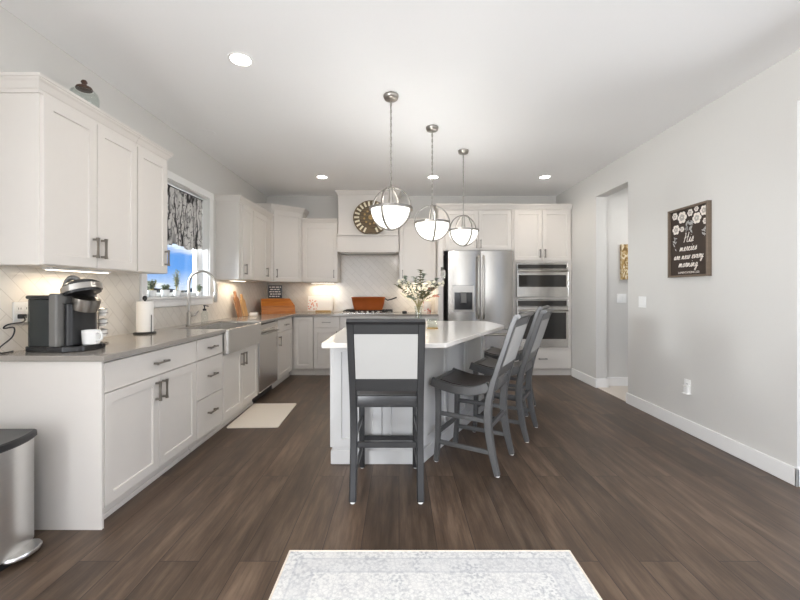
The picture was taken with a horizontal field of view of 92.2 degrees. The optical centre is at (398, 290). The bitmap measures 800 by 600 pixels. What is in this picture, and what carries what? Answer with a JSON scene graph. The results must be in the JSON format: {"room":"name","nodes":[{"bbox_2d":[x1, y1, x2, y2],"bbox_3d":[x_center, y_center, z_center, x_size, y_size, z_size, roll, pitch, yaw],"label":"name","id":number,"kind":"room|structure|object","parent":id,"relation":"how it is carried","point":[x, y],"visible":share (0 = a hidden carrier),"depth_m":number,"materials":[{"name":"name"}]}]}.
{"room":"kitchen","nodes":[
{"label":"kitchen","id":0,"kind":"room"},
{"bbox_2d":[0,6,266,307],"bbox_3d":[-2.230,-0.145,1.575,0.160,2.790,9.350,0,0,0],"label":"wall","id":1,"kind":"structure","parent":0,"point":[22,48],"depth_m":2.93,"materials":[{"name":"beige paint"}]},
{"bbox_2d":[0,72,140,271],"bbox_3d":[-1.985,-0.628,2.353,0.326,0.983,0.771,0,0,0],"label":"upper cabinet","id":2,"kind":"object","parent":1,"relation":"attached to","point":[68,167],"visible":1,"depth_m":2.13,"materials":[{"name":"white paint"}]},
{"bbox_2d":[42,267,110,272],"bbox_3d":[-2.010,-0.129,2.425,0.060,0.016,0.450,0,0,0],"label":"light","id":3,"kind":"object","parent":2,"relation":"attached to","point":[43,268],"visible":1,"depth_m":2.36,"materials":[{"name":"white paint"}]},
{"bbox_2d":[75,79,92,93],"bbox_3d":[-1.995,-1.230,2.440,0.156,0.215,0.156,0,0,0],"label":"lidded jar","id":4,"kind":"object","parent":2,"relation":"on","point":[83,87],"visible":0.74,"depth_m":2.43,"materials":[{"name":"brown wood"}]},
{"bbox_2d":[0,266,266,351],"bbox_3d":[-2.146,0.093,4.120,0.008,0.486,4.240,0,0,0],"label":"backsplash","id":5,"kind":"structure","parent":1,"relation":"attached to","point":[119,295],"depth_m":2.90,"materials":[{"name":"beige tile"}]},
{"bbox_2d":[13,302,27,322],"bbox_3d":[-2.138,0.120,2.190,0.010,0.118,0.120,0,0,0],"label":"wall outlet","id":6,"kind":"object","parent":5,"relation":"attached to","point":[18,307],"visible":0.65,"depth_m":2.17,"materials":[{"name":"white plastic"}]},
{"bbox_2d":[111,134,173,273],"bbox_3d":[-1.985,-0.628,2.942,0.326,0.983,0.400,0,0,0],"label":"upper cabinet","id":7,"kind":"object","parent":1,"relation":"attached to","point":[152,158],"visible":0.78,"depth_m":2.91,"materials":[{"name":"white paint"}]},
{"bbox_2d":[140,170,213,307],"bbox_3d":[-2.208,-0.484,3.806,0.185,1.259,1.232,0,0,0],"label":"window","id":8,"kind":"structure","parent":1,"relation":"in","point":[202,259],"depth_m":4.29,"materials":[{"name":"white paint"}]},
{"bbox_2d":[147,279,156,296],"bbox_3d":[-2.198,-0.025,3.399,0.117,0.159,0.136,0,0,-33],"label":"potted plant","id":9,"kind":"object","parent":8,"relation":"on","point":[151,292],"visible":0.96,"depth_m":3.38,"materials":[{"name":"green plant"}]},
{"bbox_2d":[160,284,169,296],"bbox_3d":[-2.182,-0.005,3.593,0.082,0.119,0.138,0,0,0],"label":"potted plant","id":10,"kind":"object","parent":8,"relation":"on","point":[164,293],"visible":1,"depth_m":3.58,"materials":[{"name":"grey plant"}]},
{"bbox_2d":[173,269,180,296],"bbox_3d":[-2.196,-0.081,3.805,0.091,0.270,0.115,0,0,0],"label":"potted plant","id":11,"kind":"object","parent":8,"relation":"on","point":[177,293],"visible":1,"depth_m":3.79,"materials":[{"name":"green plant"}]},
{"bbox_2d":[167,184,202,249],"bbox_3d":[-2.212,-0.727,3.800,0.037,0.592,1.062,0,0,0],"label":"window valance","id":12,"kind":"object","parent":8,"relation":"hanging from","point":[184,210],"visible":0.66,"depth_m":3.97,"materials":[{"name":"fabric"}]},
{"bbox_2d":[196,284,201,295],"bbox_3d":[-2.188,-0.011,4.221,0.073,0.130,0.083,0,0,-35],"label":"potted plant","id":13,"kind":"object","parent":8,"relation":"on","point":[199,287],"visible":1,"depth_m":4.21,"materials":[{"name":"grey plant"}]},
{"bbox_2d":[214,195,273,281],"bbox_3d":[-1.985,-0.628,5.066,0.326,0.983,1.177,0,0,0],"label":"upper cabinet","id":14,"kind":"object","parent":1,"relation":"attached to","point":[243,227],"visible":1,"depth_m":4.60,"materials":[{"name":"white paint"}]},
{"bbox_2d":[0,0,799,195],"bbox_3d":[1.350,-1.600,1.550,7.500,0.120,9.700,0,0,0],"label":"ceiling","id":15,"kind":"structure","parent":0,"point":[563,90],"depth_m":2.71,"materials":[{"name":"paint"}]},
{"bbox_2d":[227,52,253,66],"bbox_3d":[-1.053,-1.537,2.560,0.170,0.006,0.170,0,0,0],"label":"recessed light","id":16,"kind":"object","parent":15,"relation":"in","point":[240,59],"visible":1,"depth_m":2.56,"materials":[{"name":"white paint"}]},
{"bbox_2d":[316,175,327,178],"bbox_3d":[-1.040,-1.537,5.200,0.170,0.006,0.170,0,0,0],"label":"recessed light","id":17,"kind":"object","parent":15,"relation":"in","point":[317,176],"visible":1,"depth_m":5.21,"materials":[{"name":"white paint"}]},
{"bbox_2d":[369,91,412,230],"bbox_3d":[-0.063,-1.007,3.030,0.344,1.064,0.344,0,0,23],"label":"pendant lamp","id":18,"kind":"object","parent":15,"relation":"hanging from","point":[392,216],"visible":1,"depth_m":2.96,"materials":[{"name":"white glass"}]},
{"bbox_2d":[414,125,450,241],"bbox_3d":[0.312,-1.003,3.620,0.344,1.074,0.344,0,0,-5],"label":"pendant lamp","id":19,"kind":"object","parent":15,"relation":"hanging from","point":[432,228],"visible":1,"depth_m":3.55,"materials":[{"name":"white glass"}]},
{"bbox_2d":[427,175,438,178],"bbox_3d":[0.460,-1.537,5.200,0.170,0.006,0.170,0,0,0],"label":"recessed light","id":20,"kind":"object","parent":15,"relation":"in","point":[430,176],"visible":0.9,"depth_m":5.21,"materials":[{"name":"white paint"}]},
{"bbox_2d":[448,149,478,245],"bbox_3d":[0.705,-1.014,4.220,0.344,1.050,0.344,0,0,-22],"label":"pendant lamp","id":21,"kind":"object","parent":15,"relation":"hanging from","point":[462,236],"visible":1,"depth_m":4.15,"materials":[{"name":"white glass"}]},
{"bbox_2d":[538,175,551,178],"bbox_3d":[1.970,-1.537,5.200,0.170,0.006,0.170,0,0,0],"label":"recessed light","id":22,"kind":"object","parent":15,"relation":"in","point":[543,176],"visible":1,"depth_m":5.21,"materials":[{"name":"white paint"}]},
{"bbox_2d":[0,375,799,599],"bbox_3d":[1.350,1.307,1.550,7.300,0.126,9.700,0,0,0],"label":"floor","id":23,"kind":"structure","parent":0,"point":[647,508],"depth_m":2.17,"materials":[{"name":"brown wood"}]},
{"bbox_2d":[0,429,42,571],"bbox_3d":[-1.898,0.966,1.755,0.380,0.568,0.316,0,0,0],"label":"trash can","id":24,"kind":"object","parent":23,"relation":"on","point":[17,543],"visible":1,"depth_m":1.78,"materials":[{"name":"metal"}]},
{"bbox_2d":[0,340,195,529],"bbox_3d":[-1.833,0.809,2.487,0.630,0.882,0.950,0,0,0],"label":"base cabinet","id":25,"kind":"object","parent":23,"relation":"on","point":[107,430],"visible":0.94,"depth_m":2.01,"materials":[{"name":"white paint"}]},
{"bbox_2d":[0,312,437,361],"bbox_3d":[-0.786,0.351,4.122,2.724,0.030,4.253,0,0,0],"label":"countertop","id":26,"kind":"structure","parent":25,"relation":"on","point":[123,345],"depth_m":2.67,"materials":[{"name":"grey stone"}]},
{"bbox_2d":[0,314,26,353],"bbox_3d":[-2.107,0.233,2.107,0.052,0.205,0.146,0,0,0],"label":"power cord","id":27,"kind":"object","parent":26,"relation":"on","point":[19,316],"visible":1,"depth_m":2.10,"materials":[{"name":"black plastic"}]},
{"bbox_2d":[25,275,105,352],"bbox_3d":[-1.892,0.123,2.220,0.319,0.425,0.256,0,0,6],"label":"coffee maker","id":28,"kind":"object","parent":26,"relation":"on","point":[56,322],"visible":0.95,"depth_m":2.12,"materials":[{"name":"plastic"}]},
{"bbox_2d":[81,329,102,344],"bbox_3d":[-1.745,0.264,2.205,0.127,0.080,0.092,0,0,0],"label":"mug","id":29,"kind":"object","parent":28,"relation":"on","point":[92,336],"visible":1,"depth_m":2.17,"materials":[{"name":"white ceramic"}]},
{"bbox_2d":[97,312,108,343],"bbox_3d":[-1.899,0.218,2.440,0.118,0.235,0.107,0,0,0],"label":"coffee pod rack","id":30,"kind":"object","parent":26,"relation":"on","point":[97,312],"visible":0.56,"depth_m":2.44,"materials":[{"name":"silver metal"}]},
{"bbox_2d":[97,318,107,325],"bbox_3d":[-1.871,0.196,2.430,0.057,0.050,0.057,0,0,0],"label":"pod","id":31,"kind":"object","parent":30,"relation":"in","point":[101,320],"visible":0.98,"depth_m":2.42,"materials":[{"name":"white plastic"}]},
{"bbox_2d":[98,320,106,325],"bbox_3d":[-1.871,0.201,2.430,0.048,0.040,0.048,0,0,0],"label":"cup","id":32,"kind":"object","parent":31,"relation":"on","point":[99,321],"depth_m":2.41,"materials":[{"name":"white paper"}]},
{"bbox_2d":[98,308,106,315],"bbox_3d":[-1.871,0.131,2.430,0.057,0.050,0.057,0,0,0],"label":"pod","id":33,"kind":"object","parent":30,"relation":"in","point":[101,311],"visible":0.91,"depth_m":2.41,"materials":[{"name":"white plastic"}]},
{"bbox_2d":[101,328,107,335],"bbox_3d":[-1.871,0.261,2.430,0.057,0.050,0.057,0,0,0],"label":"pod","id":34,"kind":"object","parent":30,"relation":"in","point":[103,330],"visible":0.65,"depth_m":2.42,"materials":[{"name":"white plastic"}]},
{"bbox_2d":[133,296,156,334],"bbox_3d":[-2.000,0.186,3.030,0.156,0.298,0.156,0,0,0],"label":"paper towel holder","id":35,"kind":"object","parent":26,"relation":"on","point":[144,309],"visible":1,"depth_m":2.98,"materials":[{"name":"white paper"}]},
{"bbox_2d":[186,270,216,325],"bbox_3d":[-1.910,0.067,3.733,0.298,0.538,0.064,0,0,-4],"label":"faucet","id":36,"kind":"object","parent":26,"relation":"on","point":[189,315],"visible":1,"depth_m":3.71,"materials":[{"name":"silver metal"}]},
{"bbox_2d":[185,322,260,353],"bbox_3d":[-1.746,0.453,3.824,0.468,0.214,0.828,0,0,0],"label":"farmhouse sink","id":37,"kind":"object","parent":26,"relation":"in","point":[237,336],"visible":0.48,"depth_m":3.82,"materials":[{"name":"white ceramic"}]},
{"bbox_2d":[233,291,241,316],"bbox_3d":[-2.070,0.168,4.930,0.087,0.335,0.130,0,0,0],"label":"cutting board","id":38,"kind":"object","parent":26,"relation":"on","point":[236,299],"visible":1,"depth_m":4.91,"materials":[{"name":"brown wood"}]},
{"bbox_2d":[240,294,247,316],"bbox_3d":[-2.061,0.188,5.100,0.079,0.296,0.140,0,0,0],"label":"cutting board","id":39,"kind":"object","parent":26,"relation":"on","point":[242,301],"visible":0.99,"depth_m":5.08,"materials":[{"name":"brown wood"}]},
{"bbox_2d":[249,312,257,315],"bbox_3d":[-1.960,0.313,5.200,0.100,0.045,0.070,0,0,0],"label":"soap dish","id":40,"kind":"object","parent":26,"relation":"on","point":[251,313],"visible":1,"depth_m":5.16,"materials":[{"name":"white ceramic"}]},
{"bbox_2d":[261,298,294,313],"bbox_3d":[-1.827,0.226,5.813,0.480,0.220,0.316,0,0,-22],"label":"bread box","id":41,"kind":"object","parent":26,"relation":"on","point":[274,305],"visible":0.96,"depth_m":5.70,"materials":[{"name":"orange wood"}]},
{"bbox_2d":[315,310,330,311],"bbox_3d":[-1.200,0.321,6.115,0.240,0.030,0.070,0,0,0],"label":"stand","id":42,"kind":"object","parent":26,"relation":"on","point":[315,310],"visible":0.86,"depth_m":6.08,"materials":[{"name":"beige wood"}]},
{"bbox_2d":[308,296,332,310],"bbox_3d":[-1.255,0.200,6.148,0.400,0.233,0.048,0,0,0],"label":"plaque","id":43,"kind":"object","parent":42,"relation":"on","point":[314,302],"visible":1,"depth_m":6.14,"materials":[{"name":"white paper"}]},
{"bbox_2d":[341,309,393,313],"bbox_3d":[-0.470,0.315,5.950,0.780,0.042,0.500,0,0,0],"label":"gas cooktop","id":44,"kind":"object","parent":26,"relation":"in","point":[347,311],"visible":0.88,"depth_m":5.79,"materials":[{"name":"silver metal"}]},
{"bbox_2d":[351,297,396,309],"bbox_3d":[-0.384,0.192,5.986,0.706,0.203,0.344,0,0,-4],"label":"saucepan","id":45,"kind":"object","parent":44,"relation":"on","point":[359,303],"visible":0.97,"depth_m":5.83,"materials":[{"name":"orange metal"}]},
{"bbox_2d":[423,300,430,312],"bbox_3d":[0.440,0.235,6.050,0.128,0.200,0.128,0,0,0],"label":"canister","id":46,"kind":"object","parent":26,"relation":"on","point":[427,303],"visible":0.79,"depth_m":5.99,"materials":[{"name":"white ceramic"}]},
{"bbox_3d":[-1.947,0.225,6.052,0.280,0.221,0.075,0,0,-16],"label":"box","id":47,"kind":"object","parent":26,"relation":"on","visible":0},
{"bbox_2d":[268,285,281,297],"bbox_3d":[-1.942,0.011,6.038,0.210,0.205,0.023,0,0,-16],"label":"sign","id":48,"kind":"object","parent":47,"relation":"on","point":[274,291],"visible":0.98,"depth_m":6.03,"materials":[{"name":"black plastic"}]},
{"bbox_2d":[188,334,222,452],"bbox_3d":[-1.833,0.809,3.183,0.630,0.882,0.435,0,0,0],"label":"base cabinet","id":49,"kind":"object","parent":23,"relation":"on","point":[209,355],"visible":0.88,"depth_m":3.14,"materials":[{"name":"white paint"}]},
{"bbox_2d":[216,343,257,431],"bbox_3d":[-1.833,0.908,3.825,0.630,0.684,0.843,0,0,0],"label":"base cabinet","id":50,"kind":"object","parent":23,"relation":"on","point":[240,367],"visible":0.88,"depth_m":3.76,"materials":[{"name":"white paint"}]},
{"bbox_2d":[227,403,295,427],"bbox_3d":[-1.350,1.244,3.875,0.470,0.012,0.740,0,0,-2],"label":"mat","id":51,"kind":"object","parent":23,"relation":"on","point":[262,415],"visible":1,"depth_m":3.80,"materials":[{"name":"beige fabric"}]},
{"bbox_2d":[252,321,278,402],"bbox_3d":[-1.816,0.812,4.586,0.624,0.876,0.668,0,0,0],"label":"dishwasher","id":52,"kind":"object","parent":23,"relation":"on","point":[267,348],"visible":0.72,"depth_m":4.54,"materials":[{"name":"silver metal"}]},
{"bbox_2d":[272,317,291,388],"bbox_3d":[-1.833,0.809,5.290,0.630,0.882,0.730,0,0,0],"label":"base cabinet","id":53,"kind":"object","parent":23,"relation":"on","point":[284,334],"visible":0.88,"depth_m":5.23,"materials":[{"name":"white paint"}]},
{"bbox_2d":[289,316,313,374],"bbox_3d":[-1.705,0.809,5.954,0.886,0.882,0.588,0,0,0],"label":"base cabinet","id":54,"kind":"object","parent":23,"relation":"on","point":[302,326],"visible":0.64,"depth_m":5.67,"materials":[{"name":"white paint"}]},
{"bbox_2d":[314,316,339,374],"bbox_3d":[-1.065,0.809,5.935,0.387,0.882,0.626,0,0,0],"label":"base cabinet","id":55,"kind":"object","parent":23,"relation":"on","point":[325,327],"visible":0.66,"depth_m":5.66,"materials":[{"name":"white paint"}]},
{"bbox_2d":[340,316,393,329],"bbox_3d":[-0.469,0.809,5.935,0.799,0.882,0.626,0,0,0],"label":"base cabinet","id":56,"kind":"object","parent":23,"relation":"on","point":[342,318],"visible":0.06,"depth_m":5.66,"materials":[{"name":"white paint"}]},
{"bbox_2d":[346,318,425,503],"bbox_3d":[-0.073,0.701,2.437,0.442,1.098,0.655,0,0,0],"label":"counter stool","id":57,"kind":"object","parent":23,"relation":"on","point":[386,356],"visible":1,"depth_m":2.24,"materials":[{"name":"grey paint"}]},
{"bbox_2d":[330,336,483,463],"bbox_3d":[0.182,0.808,3.405,1.434,0.883,1.277,0,0,0],"label":"kitchen island","id":58,"kind":"object","parent":23,"relation":"on","point":[438,361],"visible":0.48,"depth_m":2.78,"materials":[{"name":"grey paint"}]},
{"bbox_2d":[321,321,503,347],"bbox_3d":[0.263,0.350,3.385,1.526,0.032,1.850,0,0,0],"label":"island countertop","id":59,"kind":"structure","parent":58,"relation":"on","point":[448,333],"depth_m":3.03,"materials":[{"name":"white stone"}]},
{"bbox_3d":[0.175,0.234,3.450,0.080,0.200,0.080,0,0,0],"label":"glass vase","id":60,"kind":"object","parent":59,"relation":"on","visible":0},
{"bbox_2d":[394,270,444,317],"bbox_3d":[0.176,0.061,3.452,0.468,0.506,0.207,0,0,0],"label":"flower bouquet","id":61,"kind":"object","parent":60,"relation":"in","point":[418,288],"visible":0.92,"depth_m":3.44,"materials":[{"name":"grey plant"}]},
{"bbox_2d":[394,316,437,320],"bbox_3d":[0.254,0.809,5.935,0.642,0.882,0.626,0,0,0],"label":"base cabinet","id":62,"kind":"object","parent":23,"relation":"on","point":[427,318],"visible":0.04,"depth_m":5.66,"materials":[{"name":"white paint"}]},
{"bbox_2d":[269,550,602,599],"bbox_3d":[0.147,1.244,0.868,1.345,0.010,1.955,0,0,0],"label":"area rug","id":63,"kind":"object","parent":23,"relation":"on","point":[304,574],"visible":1,"depth_m":1.67,"materials":[{"name":"white fabric"}]},
{"bbox_2d":[434,203,511,320],"bbox_3d":[1.096,-0.015,5.933,1.120,2.530,0.630,0,0,0],"label":"tall cabinet","id":64,"kind":"object","parent":23,"relation":"on","point":[493,220],"visible":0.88,"depth_m":5.66,"materials":[{"name":"white paint"}]},
{"bbox_2d":[441,267,445,279],"bbox_3d":[0.649,-0.255,5.646,0.080,0.190,0.028,0,0,0],"label":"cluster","id":65,"kind":"object","parent":64,"relation":"hanging from","point":[443,271],"visible":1,"depth_m":5.64,"materials":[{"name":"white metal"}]},
{"bbox_2d":[443,251,512,349],"bbox_3d":[1.181,0.319,5.863,0.933,1.802,0.733,0,0,0],"label":"refrigerator","id":66,"kind":"object","parent":23,"relation":"on","point":[478,286],"visible":0.7,"depth_m":5.57,"materials":[{"name":"grey metal"}]},
{"bbox_2d":[430,311,533,477],"bbox_3d":[0.617,0.701,2.849,0.655,1.098,0.442,0,0,30],"label":"counter stool","id":67,"kind":"object","parent":23,"relation":"on","point":[458,382],"visible":1,"depth_m":2.78,"materials":[{"name":"grey wood"}]},
{"bbox_2d":[469,308,554,442],"bbox_3d":[1.012,0.701,3.439,0.655,1.098,0.442,0,0,30],"label":"counter stool","id":68,"kind":"object","parent":23,"relation":"on","point":[486,365],"visible":0.84,"depth_m":3.33,"materials":[{"name":"grey wood"}]},
{"bbox_2d":[484,305,549,416],"bbox_3d":[1.227,0.701,4.099,0.655,1.098,0.442,0,0,30],"label":"counter stool","id":69,"kind":"object","parent":23,"relation":"on","point":[493,352],"visible":0.34,"depth_m":3.89,"materials":[{"name":"grey wood"}]},
{"bbox_2d":[511,204,572,374],"bbox_3d":[2.103,-0.015,5.935,0.885,2.530,0.626,0,0,0],"label":"tall cabinet","id":70,"kind":"object","parent":23,"relation":"on","point":[540,233],"visible":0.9,"depth_m":5.67,"materials":[{"name":"white paint"}]},
{"bbox_2d":[516,263,567,296],"bbox_3d":[2.106,-0.162,5.881,0.765,0.506,0.577,0,0,0],"label":"microwave oven","id":71,"kind":"object","parent":70,"relation":"in","point":[532,279],"visible":0.98,"depth_m":5.65,"materials":[{"name":"grey metal"}]},
{"bbox_2d":[516,299,567,346],"bbox_3d":[2.106,0.474,5.881,0.765,0.710,0.577,0,0,0],"label":"wall oven","id":72,"kind":"object","parent":70,"relation":"in","point":[556,332],"visible":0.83,"depth_m":5.65,"materials":[{"name":"grey metal"}]},
{"bbox_2d":[267,196,555,311],"bbox_3d":[0.220,-0.145,6.320,5.060,2.790,0.140,0,0,0],"label":"wall","id":73,"kind":"structure","parent":0,"point":[317,206],"depth_m":6.25,"materials":[{"name":"beige paint"}]},
{"bbox_2d":[255,203,308,282],"bbox_3d":[-1.803,-0.709,5.933,0.690,1.143,0.630,0,0,0],"label":"upper cabinet","id":74,"kind":"object","parent":73,"relation":"attached to","point":[286,222],"visible":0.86,"depth_m":5.80,"materials":[{"name":"white paint"}]},
{"bbox_2d":[302,218,340,282],"bbox_3d":[-1.222,-0.628,6.070,0.547,0.983,0.356,0,0,0],"label":"upper cabinet","id":75,"kind":"object","parent":73,"relation":"attached to","point":[321,261],"visible":0.93,"depth_m":5.94,"materials":[{"name":"white paint"}]},
{"bbox_2d":[267,255,433,311],"bbox_3d":[-0.783,-0.122,6.246,2.717,0.916,0.008,0,0,0],"label":"backsplash","id":76,"kind":"structure","parent":73,"relation":"attached to","point":[361,275],"depth_m":6.24,"materials":[{"name":"beige tile"}]},
{"bbox_2d":[335,190,400,254],"bbox_3d":[-0.472,-1.060,6.034,1.004,0.957,0.428,0,0,0],"label":"range hood","id":77,"kind":"object","parent":73,"relation":"attached to","point":[350,241],"visible":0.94,"depth_m":5.87,"materials":[{"name":"white paint"}]},
{"bbox_2d":[353,200,384,233],"bbox_3d":[-0.425,-1.122,5.838,0.540,0.522,0.090,0,0,0],"label":"decor","id":78,"kind":"object","parent":77,"relation":"on","point":[363,220],"visible":0.59,"depth_m":5.82,"materials":[{"name":"brown wood"}]},
{"bbox_2d":[399,218,435,282],"bbox_3d":[0.288,-0.628,6.070,0.568,0.983,0.356,0,0,0],"label":"upper cabinet","id":79,"kind":"object","parent":73,"relation":"attached to","point":[416,253],"visible":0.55,"depth_m":5.94,"materials":[{"name":"white paint"}]},
{"bbox_2d":[607,187,627,376],"bbox_3d":[3.555,-0.145,4.600,1.730,2.790,1.200,0,0,0],"label":"wall","id":80,"kind":"structure","parent":0,"point":[617,203],"depth_m":5.07,"materials":[{"name":"beige paint"}]},
{"bbox_2d":[607,377,627,385],"bbox_3d":[3.485,1.191,5.061,1.590,0.118,0.017,0,0,0],"label":"baseboard","id":81,"kind":"structure","parent":80,"relation":"attached to","point":[613,381],"depth_m":5.05,"materials":[{"name":"white paint"}]},
{"bbox_2d":[617,294,625,302],"bbox_3d":[2.930,0.095,5.065,0.122,0.122,0.013,0,0,0],"label":"light switch","id":82,"kind":"object","parent":80,"relation":"attached to","point":[621,298],"visible":1,"depth_m":5.07,"materials":[{"name":"white plastic"}]},
{"bbox_2d":[620,244,627,279],"bbox_3d":[3.120,-0.380,5.049,0.420,0.460,0.042,0,0,0],"label":"picture","id":83,"kind":"object","parent":80,"relation":"attached to","point":[623,247],"visible":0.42,"depth_m":5.03,"materials":[{"name":"gold metal"}]},
{"bbox_2d":[556,49,799,467],"bbox_3d":[2.620,-0.145,1.575,0.140,2.790,9.350,0,0,0],"label":"wall","id":84,"kind":"structure","parent":0,"point":[733,332],"depth_m":3.09,"materials":[{"name":"beige paint"}]},
{"bbox_2d":[639,296,645,307],"bbox_3d":[2.545,0.113,4.030,0.013,0.118,0.122,0,0,0],"label":"light switch","id":85,"kind":"object","parent":84,"relation":"attached to","point":[642,299],"visible":1,"depth_m":4.02,"materials":[{"name":"white plastic"}]},
{"bbox_2d":[572,368,799,486],"bbox_3d":[2.622,1.191,1.278,0.176,0.118,8.755,0,0,0],"label":"baseboard","id":86,"kind":"structure","parent":84,"relation":"attached to","point":[784,471],"depth_m":3.09,"materials":[{"name":"white paint"}]},
{"bbox_2d":[684,378,690,393],"bbox_3d":[2.546,0.840,3.400,0.010,0.118,0.076,0,0,0],"label":"wall outlet","id":87,"kind":"object","parent":84,"relation":"attached to","point":[686,381],"visible":0.63,"depth_m":3.39,"materials":[{"name":"white plastic"}]},
{"bbox_2d":[681,385,691,394],"bbox_3d":[2.526,0.865,3.380,0.047,0.070,0.066,0,0,0],"label":"plug","id":88,"kind":"object","parent":87,"relation":"attached to","point":[686,388],"visible":1,"depth_m":3.36,"materials":[{"name":"white plastic"}]},
{"bbox_2d":[668,200,711,277],"bbox_3d":[2.531,-0.432,3.370,0.042,0.616,0.470,0,0,0],"label":"sign","id":89,"kind":"object","parent":84,"relation":"attached to","point":[689,227],"visible":1,"depth_m":3.34,"materials":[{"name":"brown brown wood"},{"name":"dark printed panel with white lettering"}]},
{"label":"outside","id":90,"kind":"structure","parent":0,"visible":0},
{"bbox_3d":[-81.250,1.900,80.000,157.500,0.100,280.000,0,0,0],"label":"ground","id":91,"kind":"structure","parent":90,"visible":0},
{"bbox_2d":[147,287,192,292],"bbox_3d":[-101.000,-0.221,107.500,18.000,4.142,295.000,0,0,0],"label":"hills","id":92,"kind":"structure","parent":91,"relation":"on","point":[157,289],"depth_m":158.04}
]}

